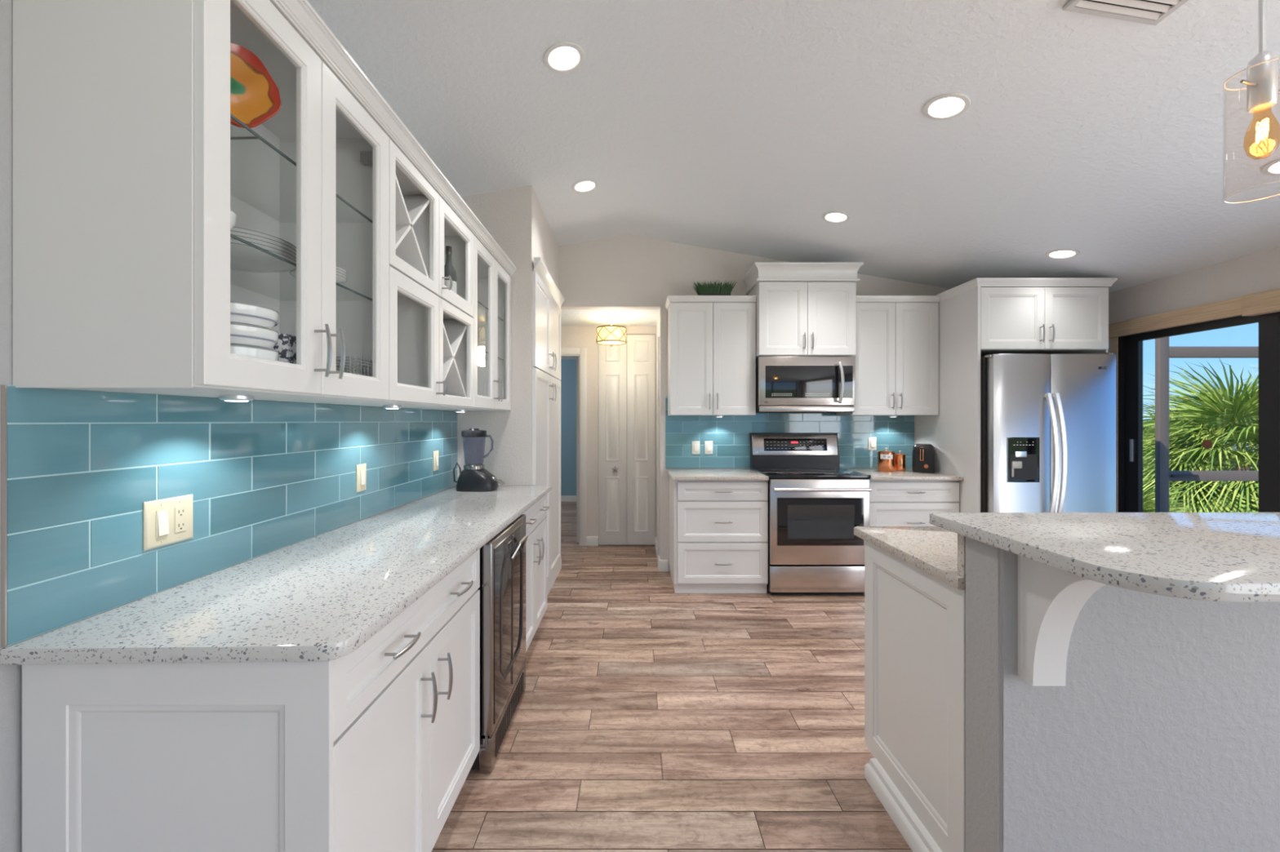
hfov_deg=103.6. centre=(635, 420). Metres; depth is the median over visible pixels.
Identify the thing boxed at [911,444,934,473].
toaster
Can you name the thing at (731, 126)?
ceiling
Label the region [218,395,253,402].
puck light
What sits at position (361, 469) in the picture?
switch plate
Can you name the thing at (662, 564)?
baseboard
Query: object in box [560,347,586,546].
trim
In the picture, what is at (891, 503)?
base cabinet
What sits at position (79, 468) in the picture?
tile backsplash
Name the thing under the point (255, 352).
bowl
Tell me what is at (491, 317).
upper cabinet
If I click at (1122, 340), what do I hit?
door frame
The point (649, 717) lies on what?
floor
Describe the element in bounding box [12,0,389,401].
upper cabinet
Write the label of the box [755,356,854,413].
microwave
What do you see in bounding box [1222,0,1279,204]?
pendant lamp
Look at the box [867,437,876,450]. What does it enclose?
wall outlet
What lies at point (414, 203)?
upper cabinet
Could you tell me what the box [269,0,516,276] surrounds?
crown molding
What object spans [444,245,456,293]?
bottle
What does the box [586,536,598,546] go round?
baseboard
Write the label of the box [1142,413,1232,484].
shrub
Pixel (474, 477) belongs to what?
blender
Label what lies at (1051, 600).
corbel
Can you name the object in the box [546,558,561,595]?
baseboard
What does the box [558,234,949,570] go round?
wall
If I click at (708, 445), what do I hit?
switch plate
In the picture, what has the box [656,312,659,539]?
wall
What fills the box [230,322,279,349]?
bowl
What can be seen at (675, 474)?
countertop
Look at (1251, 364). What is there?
fan palm
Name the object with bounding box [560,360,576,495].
wall
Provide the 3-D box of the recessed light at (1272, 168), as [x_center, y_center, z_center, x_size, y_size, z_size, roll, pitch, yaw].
[2.950,-1.149,2.260,0.181,0.036,0.184,0,0,4]
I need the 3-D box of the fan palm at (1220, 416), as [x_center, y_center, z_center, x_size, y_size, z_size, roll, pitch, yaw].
[9.666,0.682,7.833,3.851,3.599,3.964,0,0,-5]
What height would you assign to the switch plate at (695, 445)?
0.116 m
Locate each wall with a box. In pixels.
[0,0,448,851]
[457,185,558,485]
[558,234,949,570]
[560,326,656,545]
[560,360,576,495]
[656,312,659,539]
[965,536,1279,851]
[1107,246,1279,352]
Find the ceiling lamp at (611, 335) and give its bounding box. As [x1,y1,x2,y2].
[595,318,626,346]
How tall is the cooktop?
0.029 m
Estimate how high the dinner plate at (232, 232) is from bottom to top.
0.019 m
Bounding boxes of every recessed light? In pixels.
[543,41,584,73]
[571,179,598,193]
[822,211,849,223]
[923,93,970,119]
[1045,248,1079,259]
[1261,158,1279,175]
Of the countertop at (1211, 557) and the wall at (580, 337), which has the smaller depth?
the countertop at (1211, 557)
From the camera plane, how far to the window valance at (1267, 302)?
2.97 m
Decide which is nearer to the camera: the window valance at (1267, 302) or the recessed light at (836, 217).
the window valance at (1267, 302)
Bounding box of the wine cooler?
[470,514,528,771]
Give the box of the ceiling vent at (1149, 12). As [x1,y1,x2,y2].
[1062,0,1188,26]
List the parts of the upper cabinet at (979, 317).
panel, door, crown, handle, handle, door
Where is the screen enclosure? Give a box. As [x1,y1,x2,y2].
[1155,337,1258,512]
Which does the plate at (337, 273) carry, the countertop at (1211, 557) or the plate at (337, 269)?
the plate at (337, 269)
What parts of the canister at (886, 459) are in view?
lid, label plate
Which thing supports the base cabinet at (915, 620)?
on the floor
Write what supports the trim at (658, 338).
attached to the wall at (658, 320)
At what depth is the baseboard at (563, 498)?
8.34 m
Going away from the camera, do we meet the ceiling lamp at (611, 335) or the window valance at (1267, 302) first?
the window valance at (1267, 302)
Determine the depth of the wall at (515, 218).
3.33 m
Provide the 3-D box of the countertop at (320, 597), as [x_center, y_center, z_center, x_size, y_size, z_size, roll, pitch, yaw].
[-0.871,0.441,2.135,0.630,0.032,2.389,0,0,0]
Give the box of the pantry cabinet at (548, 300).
[532,257,564,584]
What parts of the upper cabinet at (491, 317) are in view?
door, handle, handle, door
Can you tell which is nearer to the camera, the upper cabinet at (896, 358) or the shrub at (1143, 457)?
the upper cabinet at (896, 358)
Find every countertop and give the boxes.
[0,485,551,665]
[666,468,768,480]
[843,468,963,480]
[853,526,965,589]
[929,512,1279,602]
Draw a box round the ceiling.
[306,0,1279,359]
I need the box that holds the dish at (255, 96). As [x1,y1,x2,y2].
[230,43,281,140]
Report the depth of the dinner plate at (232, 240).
1.25 m
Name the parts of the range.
control panel, storage drawer, oven door, black glass, handle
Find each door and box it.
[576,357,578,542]
[598,334,655,544]
[1125,311,1279,512]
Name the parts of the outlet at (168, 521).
switch frame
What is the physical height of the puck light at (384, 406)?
0.015 m
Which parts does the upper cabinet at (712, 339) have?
door, handle, crown, handle, door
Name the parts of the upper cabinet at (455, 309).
handle, frame, door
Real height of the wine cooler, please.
0.864 m
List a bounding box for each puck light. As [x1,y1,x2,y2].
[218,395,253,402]
[382,405,401,408]
[453,409,466,412]
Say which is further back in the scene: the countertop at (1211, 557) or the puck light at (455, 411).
the puck light at (455, 411)
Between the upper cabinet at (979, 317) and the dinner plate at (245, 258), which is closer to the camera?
the dinner plate at (245, 258)
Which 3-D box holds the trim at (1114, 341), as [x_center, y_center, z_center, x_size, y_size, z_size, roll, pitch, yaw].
[3.753,0.340,3.953,0.004,2.000,0.055,0,0,0]
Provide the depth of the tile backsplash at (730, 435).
4.49 m
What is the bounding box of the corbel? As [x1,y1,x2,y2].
[1017,555,1106,685]
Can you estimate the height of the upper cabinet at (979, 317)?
2.378 m
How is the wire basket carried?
in the upper cabinet at (128, 174)
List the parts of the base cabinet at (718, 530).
drawer, drawer, drawer, handle, handle, handle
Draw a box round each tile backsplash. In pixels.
[0,385,457,648]
[665,395,915,468]
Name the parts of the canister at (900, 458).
lid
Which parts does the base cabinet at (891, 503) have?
drawer, drawer, handle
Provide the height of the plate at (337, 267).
0.013 m
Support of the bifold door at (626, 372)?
in the wall at (580, 337)
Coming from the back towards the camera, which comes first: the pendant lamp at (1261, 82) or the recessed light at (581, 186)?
the recessed light at (581, 186)
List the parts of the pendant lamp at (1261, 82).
lamp shade, stem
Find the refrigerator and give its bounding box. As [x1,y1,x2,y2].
[980,352,1115,512]
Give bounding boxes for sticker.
[1202,440,1212,448]
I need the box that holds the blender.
[453,428,506,492]
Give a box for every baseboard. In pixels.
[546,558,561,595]
[560,495,576,502]
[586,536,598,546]
[654,536,667,571]
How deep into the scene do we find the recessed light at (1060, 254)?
3.48 m
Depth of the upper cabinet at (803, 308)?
4.07 m
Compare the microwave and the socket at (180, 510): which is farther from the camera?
the microwave
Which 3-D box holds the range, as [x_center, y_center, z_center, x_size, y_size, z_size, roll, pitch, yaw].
[1.399,0.724,4.129,0.774,1.232,0.718,0,0,0]
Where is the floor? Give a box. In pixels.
[431,502,912,851]
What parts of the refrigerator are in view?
door, handle, handle, door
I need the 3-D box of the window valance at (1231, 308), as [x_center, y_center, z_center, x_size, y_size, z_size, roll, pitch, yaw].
[3.730,-0.706,3.535,0.048,0.108,0.930,0,0,0]
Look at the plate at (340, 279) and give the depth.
1.45 m
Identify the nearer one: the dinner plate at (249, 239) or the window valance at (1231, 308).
the dinner plate at (249, 239)
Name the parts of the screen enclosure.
post, rail, rail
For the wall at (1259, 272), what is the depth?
3.35 m
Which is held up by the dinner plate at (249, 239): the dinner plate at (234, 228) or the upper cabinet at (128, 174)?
the dinner plate at (234, 228)
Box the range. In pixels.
[750,432,871,595]
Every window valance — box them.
[1108,297,1241,338]
[1240,288,1279,316]
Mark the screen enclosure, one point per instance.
(1163, 352)
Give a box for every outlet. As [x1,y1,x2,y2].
[142,494,192,551]
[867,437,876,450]
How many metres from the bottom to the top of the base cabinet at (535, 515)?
0.882 m
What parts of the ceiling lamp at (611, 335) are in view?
lamp shade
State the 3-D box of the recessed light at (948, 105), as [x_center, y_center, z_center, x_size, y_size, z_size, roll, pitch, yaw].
[1.396,-1.411,2.267,0.181,0.036,0.184,0,0,4]
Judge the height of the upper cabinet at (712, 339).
0.979 m
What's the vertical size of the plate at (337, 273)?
0.013 m
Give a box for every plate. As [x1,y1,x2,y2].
[230,230,296,253]
[230,234,296,257]
[230,238,296,261]
[230,242,296,272]
[231,226,296,250]
[289,269,346,279]
[289,270,346,284]
[336,266,346,273]
[336,268,346,275]
[355,463,366,492]
[432,450,438,471]
[691,441,699,454]
[704,441,712,454]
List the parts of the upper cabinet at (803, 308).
door, crown, handle, handle, door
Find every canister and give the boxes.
[876,447,894,471]
[894,450,906,471]
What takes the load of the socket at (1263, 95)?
attached to the pendant lamp at (1261, 82)
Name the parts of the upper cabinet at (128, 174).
panel, door, handle, handle, door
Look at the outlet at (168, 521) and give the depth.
1.26 m
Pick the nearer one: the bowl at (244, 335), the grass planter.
the bowl at (244, 335)
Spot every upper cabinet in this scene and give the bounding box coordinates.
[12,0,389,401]
[293,138,447,405]
[367,195,473,408]
[411,235,511,411]
[665,295,756,415]
[742,262,863,358]
[835,295,939,415]
[915,277,1117,512]
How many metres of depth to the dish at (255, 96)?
1.17 m
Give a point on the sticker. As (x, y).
(1207, 444)
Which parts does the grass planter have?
planter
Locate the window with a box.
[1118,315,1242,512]
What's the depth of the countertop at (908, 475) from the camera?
3.87 m
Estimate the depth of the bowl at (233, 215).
1.10 m
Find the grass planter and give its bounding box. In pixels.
[692,280,736,295]
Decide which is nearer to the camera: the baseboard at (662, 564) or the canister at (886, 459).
the canister at (886, 459)
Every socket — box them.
[174,505,186,533]
[1246,50,1278,113]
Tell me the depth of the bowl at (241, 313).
1.14 m
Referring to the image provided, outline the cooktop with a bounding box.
[750,467,871,479]
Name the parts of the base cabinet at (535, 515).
door, handle, drawer, handle, door, handle, handle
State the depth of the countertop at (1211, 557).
1.10 m
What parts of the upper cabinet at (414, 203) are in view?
door, frame, handle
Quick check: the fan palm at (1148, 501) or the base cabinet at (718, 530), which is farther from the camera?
the fan palm at (1148, 501)
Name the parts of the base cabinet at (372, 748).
panel, door, handle, drawer, handle, handle, door, handle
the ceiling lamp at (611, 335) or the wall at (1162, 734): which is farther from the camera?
the ceiling lamp at (611, 335)
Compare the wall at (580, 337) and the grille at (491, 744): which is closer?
the grille at (491, 744)
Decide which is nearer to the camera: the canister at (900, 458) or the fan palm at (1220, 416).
the canister at (900, 458)
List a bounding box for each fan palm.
[1142,359,1258,512]
[1142,466,1204,512]
[1226,364,1258,465]
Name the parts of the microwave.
black glass, handle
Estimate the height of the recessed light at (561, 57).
0.037 m
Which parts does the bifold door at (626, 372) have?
door, door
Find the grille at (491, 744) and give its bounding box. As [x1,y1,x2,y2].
[479,663,525,771]
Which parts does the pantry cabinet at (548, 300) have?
door, door, crown, handle, handle, handle, handle, door, door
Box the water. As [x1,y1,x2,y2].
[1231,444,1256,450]
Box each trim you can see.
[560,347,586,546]
[657,336,659,555]
[1111,337,1118,512]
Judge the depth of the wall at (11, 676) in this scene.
0.95 m
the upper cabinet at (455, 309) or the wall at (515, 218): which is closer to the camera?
the upper cabinet at (455, 309)
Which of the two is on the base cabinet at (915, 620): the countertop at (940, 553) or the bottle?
the countertop at (940, 553)
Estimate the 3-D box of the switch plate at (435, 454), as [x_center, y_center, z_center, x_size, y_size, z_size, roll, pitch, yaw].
[-1.173,0.235,2.965,0.012,0.116,0.072,0,0,0]
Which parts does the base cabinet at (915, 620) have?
moulding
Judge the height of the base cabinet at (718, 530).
0.883 m
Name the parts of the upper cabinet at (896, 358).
door, handle, crown, handle, door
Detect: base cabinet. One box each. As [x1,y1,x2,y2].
[22,548,479,851]
[522,493,549,652]
[669,477,768,593]
[864,540,965,851]
[869,480,959,526]
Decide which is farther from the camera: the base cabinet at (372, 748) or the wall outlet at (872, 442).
the wall outlet at (872, 442)
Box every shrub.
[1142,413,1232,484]
[1142,457,1171,502]
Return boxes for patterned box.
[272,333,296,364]
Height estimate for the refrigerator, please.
1.830 m
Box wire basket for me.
[336,355,372,376]
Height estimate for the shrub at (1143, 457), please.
1.733 m
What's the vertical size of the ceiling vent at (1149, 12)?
0.063 m
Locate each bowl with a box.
[230,210,236,230]
[230,301,279,328]
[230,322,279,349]
[230,344,279,361]
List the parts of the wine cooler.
door, black glass, window trim, handle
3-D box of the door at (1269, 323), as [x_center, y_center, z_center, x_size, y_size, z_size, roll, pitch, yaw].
[3.779,0.330,3.415,0.047,1.960,0.930,0,0,0]

